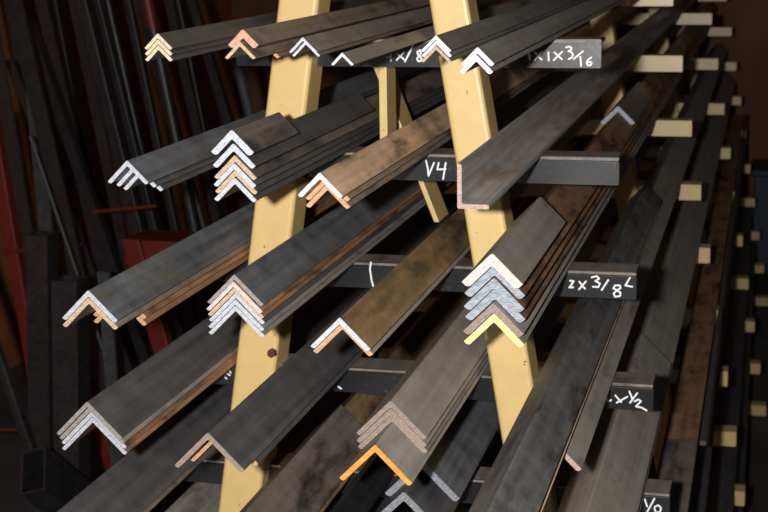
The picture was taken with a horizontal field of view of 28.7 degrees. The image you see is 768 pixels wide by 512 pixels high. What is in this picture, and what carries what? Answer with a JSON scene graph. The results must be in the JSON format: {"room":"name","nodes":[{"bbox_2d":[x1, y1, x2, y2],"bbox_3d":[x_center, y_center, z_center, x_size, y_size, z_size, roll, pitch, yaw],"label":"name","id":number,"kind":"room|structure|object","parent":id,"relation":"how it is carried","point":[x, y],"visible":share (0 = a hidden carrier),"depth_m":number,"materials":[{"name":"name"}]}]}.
{"room":"metal workshop","nodes":[
{"label":"metal workshop","id":0,"kind":"room"},
{"bbox_2d":[0,0,238,368],"bbox_3d":[-2.208,-0.640,4.277,0.100,3.200,10.100,2,13,14],"label":"wall","id":1,"kind":"structure","parent":0,"point":[213,11],"depth_m":7.55,"materials":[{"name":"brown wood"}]},
{"bbox_2d":[0,241,767,511],"bbox_3d":[0.399,1.060,4.033,6.000,0.100,10.200,2,13,14],"label":"floor","id":2,"kind":"structure","parent":0,"point":[11,446],"depth_m":5.66,"materials":[{"name":"concrete"}]},
{"bbox_2d":[0,32,34,261],"bbox_3d":[-0.967,-0.142,4.014,0.296,2.300,0.012,2,13,14],"label":"bar","id":3,"kind":"object","parent":2,"relation":"on","point":[7,115],"visible":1,"depth_m":3.98,"materials":[{"name":"black metal"}]},
{"bbox_2d":[0,342,35,450],"bbox_3d":[-0.832,0.510,3.595,0.370,1.200,0.024,2,13,14],"label":"tube","id":4,"kind":"object","parent":2,"relation":"on","point":[6,378],"visible":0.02,"depth_m":3.56,"materials":[{"name":"black metal"}]},
{"bbox_2d":[25,500,41,511],"bbox_3d":[-0.757,0.823,3.350,0.067,0.690,0.050,2,13,14],"label":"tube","id":5,"kind":"object","parent":2,"relation":"on","point":[29,507],"visible":0.02,"depth_m":3.27,"materials":[{"name":"black metal"}]},
{"bbox_2d":[26,92,53,230],"bbox_3d":[-0.960,0.226,4.389,0.085,1.420,0.012,2,13,14],"label":"bar","id":6,"kind":"object","parent":2,"relation":"on","point":[44,207],"visible":0.11,"depth_m":4.30,"materials":[{"name":"metal"}]},
{"bbox_2d":[25,231,57,451],"bbox_3d":[-0.838,0.509,3.703,0.122,1.156,0.056,2,13,14],"label":"metal beam","id":7,"kind":"structure","parent":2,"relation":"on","point":[41,246],"depth_m":3.60,"materials":[{"name":"black metal"}]},
{"bbox_2d":[0,0,91,375],"bbox_3d":[-1.091,-0.351,4.749,0.461,2.400,0.036,2,13,14],"label":"tube","id":8,"kind":"object","parent":2,"relation":"on","point":[63,266],"visible":0.02,"depth_m":4.69,"materials":[{"name":"black metal"}]},
{"bbox_2d":[20,446,90,511],"bbox_3d":[-0.577,0.717,3.586,0.089,0.808,0.901,4,13,21],"label":"tube","id":9,"kind":"object","parent":2,"relation":"on","point":[47,482],"visible":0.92,"depth_m":3.17,"materials":[{"name":"black metal"}]},
{"bbox_2d":[5,0,125,455],"bbox_3d":[-0.881,-0.179,4.058,0.474,2.350,0.012,2,13,14],"label":"bar","id":10,"kind":"object","parent":2,"relation":"on","point":[18,18],"visible":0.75,"depth_m":4.03,"materials":[{"name":"black metal"}]},
{"bbox_2d":[51,275,90,481],"bbox_3d":[-0.725,0.583,3.500,0.118,1.094,0.062,2,13,14],"label":"metal beam","id":11,"kind":"structure","parent":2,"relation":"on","point":[70,344],"depth_m":3.40,"materials":[{"name":"black metal"}]},
{"bbox_2d":[48,0,130,450],"bbox_3d":[-1.022,-0.368,5.056,0.345,2.300,0.037,2,13,14],"label":"tube","id":12,"kind":"object","parent":2,"relation":"on","point":[56,9],"visible":0.24,"depth_m":5.00,"materials":[{"name":"black metal"}]},
{"bbox_2d":[5,60,181,500],"bbox_3d":[-0.808,0.180,4.403,0.556,1.500,0.010,2,13,14],"label":"bar","id":13,"kind":"object","parent":2,"relation":"on","point":[11,65],"visible":0.44,"depth_m":4.38,"materials":[{"name":"black metal"}]},
{"bbox_2d":[28,136,159,511],"bbox_3d":[-0.703,0.356,3.951,0.414,1.345,0.010,2,13,14],"label":"rod","id":14,"kind":"object","parent":2,"relation":"on","point":[34,148],"visible":0.51,"depth_m":3.88,"materials":[{"name":"metal"}]},
{"bbox_2d":[0,117,195,485],"bbox_3d":[-0.758,0.269,4.273,0.820,1.380,0.180,2,13,14],"label":"rack","id":15,"kind":"object","parent":2,"relation":"on","point":[138,247],"visible":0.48,"depth_m":4.19,"materials":[{"name":"metal"}]},
{"bbox_2d":[37,150,160,511],"bbox_3d":[-0.709,0.367,4.007,0.400,1.300,0.010,2,13,14],"label":"rod","id":16,"kind":"object","parent":2,"relation":"on","point":[37,150],"visible":0.2,"depth_m":3.94,"materials":[{"name":"metal"}]},
{"bbox_2d":[35,0,163,511],"bbox_3d":[-0.949,-0.324,4.613,0.473,2.400,0.012,2,13,14],"label":"bar","id":17,"kind":"object","parent":2,"relation":"on","point":[42,6],"visible":0.25,"depth_m":4.57,"materials":[{"name":"black metal"}]},
{"bbox_2d":[29,23,190,491],"bbox_3d":[-0.775,0.115,4.465,0.536,1.600,0.032,2,13,14],"label":"metal bar","id":18,"kind":"object","parent":2,"relation":"on","point":[49,82],"visible":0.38,"depth_m":4.41,"materials":[{"name":"black metal"}]},
{"bbox_2d":[97,271,123,466],"bbox_3d":[-0.689,0.537,3.881,0.049,1.020,0.012,2,13,14],"label":"bar","id":19,"kind":"object","parent":2,"relation":"on","point":[108,333],"visible":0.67,"depth_m":3.81,"materials":[{"name":"metal"}]},
{"bbox_2d":[68,0,174,505],"bbox_3d":[-0.792,0.028,4.630,0.299,1.700,0.012,2,13,14],"label":"bar","id":20,"kind":"object","parent":2,"relation":"on","point":[103,145],"visible":0.5,"depth_m":4.56,"materials":[{"name":"black metal"}]},
{"bbox_2d":[74,0,173,340],"bbox_3d":[-0.787,-0.318,4.457,0.542,2.450,0.040,2,13,14],"label":"tube","id":21,"kind":"object","parent":2,"relation":"on","point":[85,11],"visible":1,"depth_m":4.42,"materials":[{"name":"black metal"}]},
{"bbox_2d":[103,0,148,229],"bbox_3d":[-0.746,-0.005,4.779,0.298,1.700,0.029,2,13,14],"label":"post","id":22,"kind":"object","parent":2,"relation":"on","point":[104,1],"visible":0.02,"depth_m":4.70,"materials":[{"name":"black metal"}]},
{"bbox_2d":[91,0,197,400],"bbox_3d":[-0.777,-0.337,4.661,0.541,2.400,0.030,2,13,14],"label":"tube","id":23,"kind":"object","parent":2,"relation":"on","point":[98,5],"visible":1,"depth_m":4.63,"materials":[{"name":"black metal"}]},
{"bbox_2d":[105,0,184,326],"bbox_3d":[-0.778,-0.361,4.772,0.473,2.400,0.024,2,13,14],"label":"rod","id":24,"kind":"object","parent":2,"relation":"on","point":[117,43],"visible":0.29,"depth_m":4.73,"materials":[{"name":"metal"}]},
{"bbox_2d":[123,0,209,387],"bbox_3d":[-0.750,-0.415,4.901,0.444,2.450,0.030,2,13,14],"label":"tube","id":25,"kind":"object","parent":2,"relation":"on","point":[129,8],"visible":0.48,"depth_m":4.88,"materials":[{"name":"black metal"}]},
{"bbox_2d":[141,0,212,316],"bbox_3d":[-0.578,-0.219,4.340,0.426,2.300,0.033,2,13,14],"label":"pipe","id":26,"kind":"object","parent":2,"relation":"on","point":[148,5],"visible":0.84,"depth_m":4.29,"materials":[{"name":"metal"}]},
{"bbox_2d":[136,0,217,295],"bbox_3d":[-0.655,-0.328,4.843,0.534,2.300,0.033,2,13,14],"label":"post","id":27,"kind":"object","parent":2,"relation":"on","point":[139,3],"visible":0.02,"depth_m":4.79,"materials":[{"name":"black metal"}]},
{"bbox_2d":[164,0,225,282],"bbox_3d":[-0.641,-0.424,5.167,0.467,2.350,0.012,2,13,14],"label":"bar","id":28,"kind":"object","parent":2,"relation":"on","point":[170,6],"visible":0.33,"depth_m":5.15,"materials":[{"name":"black metal"}]},
{"bbox_2d":[174,0,225,218],"bbox_3d":[-0.648,-0.442,5.365,0.423,2.300,0.037,2,13,14],"label":"tube","id":29,"kind":"object","parent":2,"relation":"on","point":[179,4],"visible":0.03,"depth_m":5.32,"materials":[{"name":"black metal"}]},
{"bbox_2d":[190,178,221,289],"bbox_3d":[-0.468,0.229,4.622,0.341,1.300,0.016,2,13,14],"label":"rod","id":30,"kind":"object","parent":2,"relation":"on","point":[196,201],"visible":0.02,"depth_m":4.56,"materials":[{"name":"metal"}]},
{"bbox_2d":[186,0,318,428],"bbox_3d":[-0.510,-0.419,5.018,0.697,2.400,0.030,2,13,14],"label":"post","id":31,"kind":"object","parent":2,"relation":"on","point":[193,5],"visible":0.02,"depth_m":4.98,"materials":[{"name":"black metal"}]},
{"bbox_2d":[228,48,342,499],"bbox_3d":[-0.288,0.087,4.629,0.377,1.570,0.033,2,13,14],"label":"metal bar","id":32,"kind":"object","parent":2,"relation":"on","point":[243,89],"visible":0.02,"depth_m":4.52,"materials":[{"name":"metal"}]},
{"bbox_2d":[182,0,767,511],"bbox_3d":[0.625,-0.247,4.776,1.230,2.132,5.385,2,13,14],"label":"storage rack","id":33,"kind":"object","parent":2,"relation":"on","point":[513,371],"visible":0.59,"depth_m":2.21,"materials":[{"name":"yellow paint"}]},
{"bbox_2d":[142,445,215,511],"bbox_3d":[0.327,-0.276,4.907,0.108,0.056,6.420,2,13,14],"label":"bar","id":34,"kind":"object","parent":33,"relation":"on","point":[212,448],"visible":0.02,"depth_m":2.25,"materials":[{"name":"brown metal"}]},
{"bbox_2d":[57,193,456,511],"bbox_3d":[0.305,-0.267,4.820,0.108,0.056,6.320,2,13,14],"label":"bar","id":35,"kind":"object","parent":34,"relation":"on","point":[138,478],"visible":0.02,"depth_m":2.33,"materials":[{"name":"black metal"}]},
{"bbox_2d":[145,43,230,60],"bbox_3d":[0.484,-0.897,4.752,0.036,0.019,6.196,2,13,14],"label":"bar","id":36,"kind":"object","parent":33,"relation":"on","point":[158,52],"visible":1,"depth_m":1.85,"materials":[{"name":"metal"}]},
{"bbox_2d":[145,36,235,55],"bbox_3d":[0.495,-0.913,4.793,0.036,0.019,6.286,2,13,14],"label":"bar","id":37,"kind":"object","parent":36,"relation":"on","point":[229,39],"visible":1,"depth_m":1.87,"materials":[{"name":"metal"}]},
{"bbox_2d":[145,0,386,49],"bbox_3d":[0.478,-0.905,4.725,0.036,0.019,6.146,2,13,14],"label":"bar","id":38,"kind":"object","parent":37,"relation":"on","point":[180,38],"visible":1,"depth_m":1.99,"materials":[{"name":"metal"}]},
{"bbox_2d":[94,198,337,325],"bbox_3d":[0.429,-0.586,4.823,0.072,0.038,6.219,2,13,14],"label":"bar","id":39,"kind":"object","parent":33,"relation":"on","point":[227,269],"visible":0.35,"depth_m":2.06,"materials":[{"name":"orange metal"}]},
{"bbox_2d":[93,195,334,318],"bbox_3d":[0.440,-0.604,4.864,0.072,0.038,6.309,2,13,14],"label":"bar","id":40,"kind":"object","parent":39,"relation":"on","point":[230,261],"visible":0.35,"depth_m":2.06,"materials":[{"name":"orange metal"}]},
{"bbox_2d":[63,194,331,329],"bbox_3d":[0.412,-0.589,4.756,0.072,0.038,6.254,2,13,14],"label":"bar","id":41,"kind":"object","parent":40,"relation":"on","point":[88,306],"visible":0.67,"depth_m":1.88,"materials":[{"name":"brown metal"}]},
{"bbox_2d":[63,34,565,321],"bbox_3d":[0.424,-0.608,4.801,0.072,0.038,6.354,2,13,14],"label":"bar","id":42,"kind":"object","parent":41,"relation":"on","point":[122,294],"visible":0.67,"depth_m":2.00,"materials":[{"name":"metal"}]},
{"bbox_2d":[62,181,456,454],"bbox_3d":[0.401,-0.434,4.879,0.090,0.047,6.291,2,13,14],"label":"bar","id":43,"kind":"object","parent":33,"relation":"on","point":[92,423],"visible":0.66,"depth_m":2.04,"materials":[{"name":"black metal"}]},
{"bbox_2d":[62,353,236,447],"bbox_3d":[0.412,-0.451,4.920,0.090,0.047,6.381,2,13,14],"label":"bar","id":44,"kind":"object","parent":43,"relation":"on","point":[90,415],"visible":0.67,"depth_m":1.99,"materials":[{"name":"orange metal"}]},
{"bbox_2d":[60,347,237,443],"bbox_3d":[0.393,-0.443,4.845,0.090,0.047,6.236,2,13,14],"label":"bar","id":45,"kind":"object","parent":44,"relation":"on","point":[87,411],"visible":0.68,"depth_m":1.99,"materials":[{"name":"grey metal"}]},
{"bbox_2d":[57,315,241,438],"bbox_3d":[0.404,-0.461,4.887,0.090,0.047,6.343,2,13,14],"label":"bar","id":46,"kind":"object","parent":45,"relation":"on","point":[130,400],"visible":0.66,"depth_m":2.05,"materials":[{"name":"metal"}]},
{"bbox_2d":[190,349,363,465],"bbox_3d":[0.571,-0.427,4.833,0.090,0.047,6.297,2,13,14],"label":"bar","id":47,"kind":"object","parent":33,"relation":"on","point":[352,361],"visible":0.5,"depth_m":2.00,"materials":[{"name":"metal"}]},
{"bbox_2d":[175,208,457,471],"bbox_3d":[0.576,-0.441,4.850,0.090,0.047,6.437,2,13,14],"label":"bar","id":48,"kind":"object","parent":47,"relation":"on","point":[244,433],"visible":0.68,"depth_m":1.99,"materials":[{"name":"black metal"}]},
{"bbox_2d":[124,67,437,190],"bbox_3d":[0.459,-0.750,4.828,0.054,0.029,6.226,2,13,14],"label":"bar","id":49,"kind":"object","parent":33,"relation":"on","point":[135,181],"visible":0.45,"depth_m":1.94,"materials":[{"name":"metal"}]},
{"bbox_2d":[117,67,434,186],"bbox_3d":[0.467,-0.765,4.860,0.054,0.029,6.336,2,13,14],"label":"bar","id":50,"kind":"object","parent":49,"relation":"on","point":[130,174],"visible":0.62,"depth_m":1.97,"materials":[{"name":"metal"}]},
{"bbox_2d":[108,67,425,183],"bbox_3d":[0.446,-0.755,4.775,0.054,0.029,6.211,2,13,14],"label":"bar","id":51,"kind":"object","parent":50,"relation":"on","point":[152,166],"visible":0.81,"depth_m":2.04,"materials":[{"name":"metal"}]},
{"bbox_2d":[273,50,294,57],"bbox_3d":[0.605,-0.898,4.747,0.038,0.020,6.146,2,13,14],"label":"bar","id":52,"kind":"object","parent":33,"relation":"on","point":[284,53],"visible":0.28,"depth_m":1.85,"materials":[{"name":"brown metal"}]},
{"bbox_2d":[225,6,428,58],"bbox_3d":[0.605,-0.904,4.745,0.038,0.020,6.326,2,13,14],"label":"bar","id":53,"kind":"object","parent":52,"relation":"on","point":[242,48],"visible":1,"depth_m":1.80,"materials":[{"name":"brown metal"}]},
{"bbox_2d":[228,0,429,47],"bbox_3d":[0.589,-0.903,4.682,0.038,0.022,6.174,2,13,14],"label":"bar","id":54,"kind":"object","parent":53,"relation":"on","point":[259,36],"visible":1,"depth_m":2.03,"materials":[{"name":"brown metal"}]},
{"bbox_2d":[209,181,453,336],"bbox_3d":[0.584,-0.577,4.773,0.072,0.038,6.242,2,13,14],"label":"bar","id":55,"kind":"object","parent":33,"relation":"on","point":[235,311],"visible":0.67,"depth_m":1.99,"materials":[{"name":"grey metal"}]},
{"bbox_2d":[209,181,448,330],"bbox_3d":[0.594,-0.594,4.814,0.072,0.038,6.332,2,13,14],"label":"bar","id":56,"kind":"object","parent":55,"relation":"on","point":[236,301],"visible":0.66,"depth_m":1.99,"materials":[{"name":"grey metal"}]},
{"bbox_2d":[209,181,443,323],"bbox_3d":[0.578,-0.587,4.748,0.072,0.038,6.189,2,13,14],"label":"bar","id":57,"kind":"object","parent":56,"relation":"on","point":[285,303],"visible":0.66,"depth_m":2.01,"materials":[{"name":"metal"}]},
{"bbox_2d":[208,25,637,318],"bbox_3d":[0.589,-0.605,4.792,0.072,0.038,6.292,2,13,14],"label":"bar","id":58,"kind":"object","parent":57,"relation":"on","point":[233,291],"visible":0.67,"depth_m":2.01,"materials":[{"name":"orange metal"}]},
{"bbox_2d":[207,25,636,312],"bbox_3d":[0.600,-0.621,4.831,0.072,0.038,6.386,2,13,14],"label":"bar","id":59,"kind":"object","parent":58,"relation":"on","point":[234,284],"visible":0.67,"depth_m":2.06,"materials":[{"name":"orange metal"}]},
{"bbox_2d":[208,7,647,305],"bbox_3d":[0.583,-0.615,4.765,0.072,0.038,6.242,2,13,14],"label":"bar","id":60,"kind":"object","parent":59,"relation":"on","point":[273,272],"visible":0.7,"depth_m":2.14,"materials":[{"name":"grey metal"}]},
{"bbox_2d":[330,452,394,511],"bbox_3d":[0.646,-0.247,4.815,0.054,0.029,6.250,2,13,14],"label":"bar","id":61,"kind":"object","parent":33,"relation":"on","point":[367,486],"visible":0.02,"depth_m":2.18,"materials":[{"name":"black metal"}]},
{"bbox_2d":[165,135,575,511],"bbox_3d":[0.313,-0.131,5.006,0.108,0.057,6.100,2,13,14],"label":"bar","id":62,"kind":"object","parent":33,"relation":"on","point":[200,497],"visible":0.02,"depth_m":2.57,"materials":[{"name":"grey metal"}]},
{"bbox_2d":[369,496,410,511],"bbox_3d":[0.604,-0.119,4.934,0.108,0.057,6.100,2,13,14],"label":"bar","id":63,"kind":"object","parent":33,"relation":"on","point":[403,507],"visible":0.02,"depth_m":2.52,"materials":[{"name":"brown metal"}]},
{"bbox_2d":[293,0,508,56],"bbox_3d":[0.662,-0.908,4.792,0.036,0.019,6.209,2,13,14],"label":"bar","id":64,"kind":"object","parent":33,"relation":"on","point":[304,48],"visible":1,"depth_m":2.06,"materials":[{"name":"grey metal"}]},
{"bbox_2d":[289,0,499,52],"bbox_3d":[0.644,-0.897,4.719,0.036,0.019,6.081,2,13,14],"label":"bar","id":65,"kind":"object","parent":64,"relation":"on","point":[331,39],"visible":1,"depth_m":2.09,"materials":[{"name":"grey metal"}]},
{"bbox_2d":[340,358,488,484],"bbox_3d":[0.762,-0.417,4.773,0.090,0.047,6.322,2,13,14],"label":"bar","id":66,"kind":"object","parent":33,"relation":"on","point":[391,444],"visible":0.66,"depth_m":1.81,"materials":[{"name":"grey metal"}]},
{"bbox_2d":[358,353,488,452],"bbox_3d":[0.784,-0.445,4.853,0.090,0.047,6.327,2,13,14],"label":"bar","id":67,"kind":"object","parent":66,"relation":"on","point":[389,419],"visible":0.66,"depth_m":1.87,"materials":[{"name":"grey metal"}]},
{"bbox_2d":[357,348,487,446],"bbox_3d":[0.765,-0.438,4.778,0.090,0.047,6.182,2,13,14],"label":"bar","id":68,"kind":"object","parent":67,"relation":"on","point":[390,412],"visible":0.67,"depth_m":1.86,"materials":[{"name":"grey metal"}]},
{"bbox_2d":[357,296,486,438],"bbox_3d":[0.777,-0.459,4.823,0.090,0.047,6.282,2,13,14],"label":"bar","id":69,"kind":"object","parent":68,"relation":"on","point":[421,396],"visible":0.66,"depth_m":2.01,"materials":[{"name":"grey metal"}]},
{"bbox_2d":[215,6,616,201],"bbox_3d":[0.590,-0.739,4.768,0.054,0.029,6.281,2,13,14],"label":"bar","id":70,"kind":"object","parent":33,"relation":"on","point":[235,185],"visible":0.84,"depth_m":1.96,"materials":[{"name":"metal"}]},
{"bbox_2d":[216,91,444,193],"bbox_3d":[0.601,-0.757,4.810,0.054,0.029,6.367,2,13,14],"label":"bar","id":71,"kind":"object","parent":70,"relation":"on","point":[261,187],"visible":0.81,"depth_m":2.00,"materials":[{"name":"metal"}]},
{"bbox_2d":[214,86,443,187],"bbox_3d":[0.582,-0.750,4.735,0.054,0.029,6.221,2,13,14],"label":"bar","id":72,"kind":"object","parent":71,"relation":"on","point":[253,183],"visible":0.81,"depth_m":1.97,"materials":[{"name":"metal"}]},
{"bbox_2d":[215,67,443,179],"bbox_3d":[0.595,-0.769,4.782,0.054,0.029,6.318,2,13,14],"label":"bar","id":73,"kind":"object","parent":72,"relation":"on","point":[412,89],"visible":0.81,"depth_m":2.18,"materials":[{"name":"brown metal"}]},
{"bbox_2d":[213,93,374,167],"bbox_3d":[-0.110,-0.179,2.054,0.054,0.029,0.567,2,13,14],"label":"bar","id":74,"kind":"object","parent":73,"relation":"on","point":[310,126],"visible":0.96,"depth_m":2.04,"materials":[{"name":"metal"}]},
{"bbox_2d":[211,112,298,154],"bbox_3d":[-0.158,-0.153,1.863,0.054,0.030,0.179,2,13,14],"label":"bar","id":75,"kind":"object","parent":74,"relation":"on","point":[254,137],"visible":1,"depth_m":1.83,"materials":[{"name":"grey metal"}]},
{"bbox_2d":[332,0,539,64],"bbox_3d":[0.714,-0.881,4.675,0.027,0.015,6.235,2,13,14],"label":"bar","id":76,"kind":"object","parent":33,"relation":"on","point":[361,54],"visible":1,"depth_m":1.96,"materials":[{"name":"grey metal"}]},
{"bbox_2d":[306,6,647,208],"bbox_3d":[0.705,-0.732,4.727,0.054,0.029,6.305,2,13,14],"label":"bar","id":77,"kind":"object","parent":33,"relation":"on","point":[325,191],"visible":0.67,"depth_m":1.98,"materials":[{"name":"brown metal"}]},
{"bbox_2d":[306,6,643,200],"bbox_3d":[0.716,-0.750,4.767,0.054,0.029,6.395,2,13,14],"label":"bar","id":78,"kind":"object","parent":77,"relation":"on","point":[358,190],"visible":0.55,"depth_m":2.03,"materials":[{"name":"brown metal"}]},
{"bbox_2d":[298,6,640,197],"bbox_3d":[0.694,-0.740,4.680,0.054,0.029,6.275,2,13,14],"label":"bar","id":79,"kind":"object","parent":78,"relation":"on","point":[353,171],"visible":0.81,"depth_m":2.01,"materials":[{"name":"brown metal"}]},
{"bbox_2d":[318,72,643,511],"bbox_3d":[0.565,-0.269,4.857,0.108,0.056,6.400,2,13,14],"label":"bar","id":80,"kind":"object","parent":33,"relation":"on","point":[420,334],"visible":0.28,"depth_m":2.91,"materials":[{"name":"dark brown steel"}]},
{"bbox_2d":[240,405,360,511],"bbox_3d":[-0.149,0.334,2.091,0.108,0.056,0.659,2,13,14],"label":"bar","id":81,"kind":"object","parent":80,"relation":"on","point":[305,481],"visible":0.84,"depth_m":2.18,"materials":[{"name":"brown metal"}]},
{"bbox_2d":[314,25,676,355],"bbox_3d":[0.722,-0.566,4.711,0.072,0.038,6.297,2,13,14],"label":"bar","id":82,"kind":"object","parent":33,"relation":"on","point":[420,299],"visible":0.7,"depth_m":1.96,"materials":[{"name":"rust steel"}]},
{"bbox_2d":[311,25,674,350],"bbox_3d":[0.732,-0.583,4.747,0.072,0.038,6.397,2,13,14],"label":"bar","id":83,"kind":"object","parent":82,"relation":"on","point":[367,321],"visible":0.7,"depth_m":1.97,"materials":[{"name":"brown metal"}]},
{"bbox_2d":[421,0,587,61],"bbox_3d":[0.817,-0.885,4.673,0.036,0.019,6.187,2,13,14],"label":"bar","id":84,"kind":"object","parent":33,"relation":"on","point":[436,51],"visible":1,"depth_m":1.80,"materials":[{"name":"grey metal"}]},
{"bbox_2d":[422,0,585,56],"bbox_3d":[0.828,-0.900,4.716,0.036,0.019,6.274,2,13,14],"label":"bar","id":85,"kind":"object","parent":84,"relation":"on","point":[457,51],"visible":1,"depth_m":2.02,"materials":[{"name":"grey metal"}]},
{"bbox_2d":[421,0,577,51],"bbox_3d":[0.811,-0.891,4.647,0.036,0.019,6.137,2,13,14],"label":"bar","id":86,"kind":"object","parent":85,"relation":"on","point":[452,40],"visible":1,"depth_m":2.05,"materials":[{"name":"grey metal"}]},
{"bbox_2d":[376,87,682,511],"bbox_3d":[0.775,-0.293,4.947,0.108,0.057,6.118,2,13,14],"label":"bar","id":87,"kind":"object","parent":33,"relation":"on","point":[423,495],"visible":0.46,"depth_m":2.09,"materials":[{"name":"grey metal"}]},
{"bbox_2d":[385,75,686,500],"bbox_3d":[0.782,-0.314,4.918,0.108,0.057,5.961,2,13,14],"label":"bar","id":88,"kind":"object","parent":87,"relation":"on","point":[451,465],"visible":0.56,"depth_m":2.30,"materials":[{"name":"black metal"}]},
{"bbox_2d":[460,0,626,73],"bbox_3d":[0.871,-0.868,4.592,0.036,0.020,6.322,2,13,14],"label":"bar","id":89,"kind":"object","parent":33,"relation":"on","point":[477,60],"visible":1,"depth_m":1.82,"materials":[{"name":"grey metal"}]},
{"bbox_2d":[461,0,619,65],"bbox_3d":[0.883,-0.886,4.636,0.036,0.020,6.404,2,13,14],"label":"bar","id":90,"kind":"object","parent":89,"relation":"on","point":[494,52],"visible":1,"depth_m":1.92,"materials":[{"name":"grey metal"}]},
{"bbox_2d":[457,0,694,208],"bbox_3d":[0.838,-0.712,4.572,0.037,0.052,6.022,2,13,14],"label":"bar","id":91,"kind":"object","parent":33,"relation":"on","point":[483,176],"visible":1,"depth_m":2.30,"materials":[{"name":"grey metal"}]},
{"bbox_2d":[464,19,714,346],"bbox_3d":[0.890,-0.567,4.704,0.072,0.038,6.226,2,13,14],"label":"bar","id":92,"kind":"object","parent":33,"relation":"on","point":[519,341],"visible":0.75,"depth_m":2.06,"materials":[{"name":"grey metal"}]},
{"bbox_2d":[464,15,714,336],"bbox_3d":[0.900,-0.589,4.742,0.072,0.039,6.320,2,13,14],"label":"bar","id":93,"kind":"object","parent":92,"relation":"on","point":[518,328],"visible":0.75,"depth_m":1.95,"materials":[{"name":"grey metal"}]},
{"bbox_2d":[465,14,713,321],"bbox_3d":[0.884,-0.590,4.678,0.072,0.039,6.168,2,13,14],"label":"bar","id":94,"kind":"object","parent":93,"relation":"on","point":[493,294],"visible":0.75,"depth_m":2.00,"materials":[{"name":"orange metal"}]},
{"bbox_2d":[464,10,714,311],"bbox_3d":[0.895,-0.614,4.719,0.072,0.039,6.276,2,13,14],"label":"bar","id":95,"kind":"object","parent":94,"relation":"on","point":[519,305],"visible":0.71,"depth_m":1.90,"materials":[{"name":"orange metal"}]},
{"bbox_2d":[465,1,715,298],"bbox_3d":[0.907,-0.638,4.761,0.072,0.039,6.361,2,13,14],"label":"bar","id":96,"kind":"object","parent":95,"relation":"on","point":[567,200],"visible":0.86,"depth_m":2.47,"materials":[{"name":"orange metal"}]},
{"bbox_2d":[462,197,565,287],"bbox_3d":[0.171,-0.023,1.910,0.072,0.040,0.380,2,13,14],"label":"bar","id":97,"kind":"object","parent":96,"relation":"on","point":[519,249],"visible":1,"depth_m":1.85,"materials":[{"name":"grey metal"}]},
{"bbox_2d":[601,82,652,124],"bbox_3d":[0.553,-0.349,3.389,0.072,0.039,0.509,2,13,14],"label":"bar","id":98,"kind":"object","parent":96,"relation":"on","point":[632,104],"visible":0.98,"depth_m":3.30,"materials":[{"name":"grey metal"}]},
{"bbox_2d":[563,43,726,470],"bbox_3d":[0.957,-0.419,4.768,0.090,0.047,6.234,2,13,14],"label":"bar","id":99,"kind":"object","parent":33,"relation":"on","point":[665,177],"visible":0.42,"depth_m":3.12,"materials":[{"name":"grey metal"}]},
{"bbox_2d":[539,209,658,511],"bbox_3d":[0.329,0.090,2.368,0.072,0.038,1.980,2,13,14],"label":"bar","id":100,"kind":"object","parent":99,"relation":"on","point":[621,304],"visible":0.16,"depth_m":1.98,"materials":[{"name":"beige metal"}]},
{"bbox_2d":[469,184,661,511],"bbox_3d":[0.334,0.075,2.384,0.072,0.038,2.060,2,13,14],"label":"bar","id":101,"kind":"object","parent":100,"relation":"on","point":[519,478],"visible":0.84,"depth_m":1.92,"materials":[{"name":"grey metal"}]},
{"bbox_2d":[623,73,735,511],"bbox_3d":[0.981,-0.247,4.723,0.108,0.057,6.380,2,13,14],"label":"bar","id":102,"kind":"object","parent":33,"relation":"on","point":[659,314],"visible":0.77,"depth_m":3.62,"materials":[{"name":"grey metal"}]},
{"bbox_2d":[557,334,670,511],"bbox_3d":[0.335,0.294,2.219,0.108,0.057,1.155,2,13,14],"label":"bar","id":103,"kind":"object","parent":102,"relation":"on","point":[611,478],"visible":0.74,"depth_m":2.21,"materials":[{"name":"grey metal"}]},
{"bbox_2d":[657,141,745,511],"bbox_3d":[1.087,0.043,4.924,0.108,0.057,6.050,2,13,14],"label":"bar","id":104,"kind":"object","parent":33,"relation":"on","point":[698,496],"visible":0.3,"depth_m":3.70,"materials":[{"name":"metal"}]},
{"bbox_2d":[666,115,743,440],"bbox_3d":[1.074,-0.078,4.821,0.059,0.010,6.100,2,13,14],"label":"bar","id":105,"kind":"object","parent":33,"relation":"on","point":[685,419],"visible":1,"depth_m":3.77,"materials":[{"name":"orange metal"}]},
{"bbox_2d":[656,438,697,511],"bbox_3d":[0.438,0.458,2.358,0.062,0.010,1.020,2,13,14],"label":"bar","id":106,"kind":"object","parent":105,"relation":"on","point":[678,456],"visible":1,"depth_m":2.69,"materials":[{"name":"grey metal"}]},
{"bbox_2d":[700,114,746,445],"bbox_3d":[1.239,-0.185,5.302,0.012,0.010,5.165,2,13,14],"label":"bar","id":107,"kind":"object","parent":33,"relation":"on","point":[705,423],"visible":1,"depth_m":3.76,"materials":[{"name":"metal"}]},
{"bbox_2d":[705,206,752,511],"bbox_3d":[1.160,0.343,5.078,0.108,0.057,5.850,2,13,14],"label":"bar","id":108,"kind":"object","parent":33,"relation":"on","point":[721,483],"visible":0.46,"depth_m":4.78,"materials":[{"name":"metal"}]},
{"bbox_2d":[733,240,755,511],"bbox_3d":[1.160,0.525,5.012,0.108,0.057,6.050,2,13,14],"label":"bar","id":109,"kind":"object","parent":33,"relation":"on","point":[743,416],"visible":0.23,"depth_m":5.30,"materials":[{"name":"metal"}]},
{"bbox_2d":[751,159,767,273],"bbox_3d":[2.326,-0.211,8.166,0.650,0.565,0.430,2,13,14],"label":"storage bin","id":110,"kind":"object","parent":2,"relation":"on","point":[759,171],"visible":0.78,"depth_m":8.04,"materials":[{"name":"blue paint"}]},
{"bbox_2d":[232,0,767,237],"bbox_3d":[1.608,-1.613,8.463,6.000,3.200,0.100,2,13,14],"label":"wall","id":111,"kind":"structure","parent":0,"point":[747,45],"depth_m":8.47,"materials":[{"name":"brown wood"}]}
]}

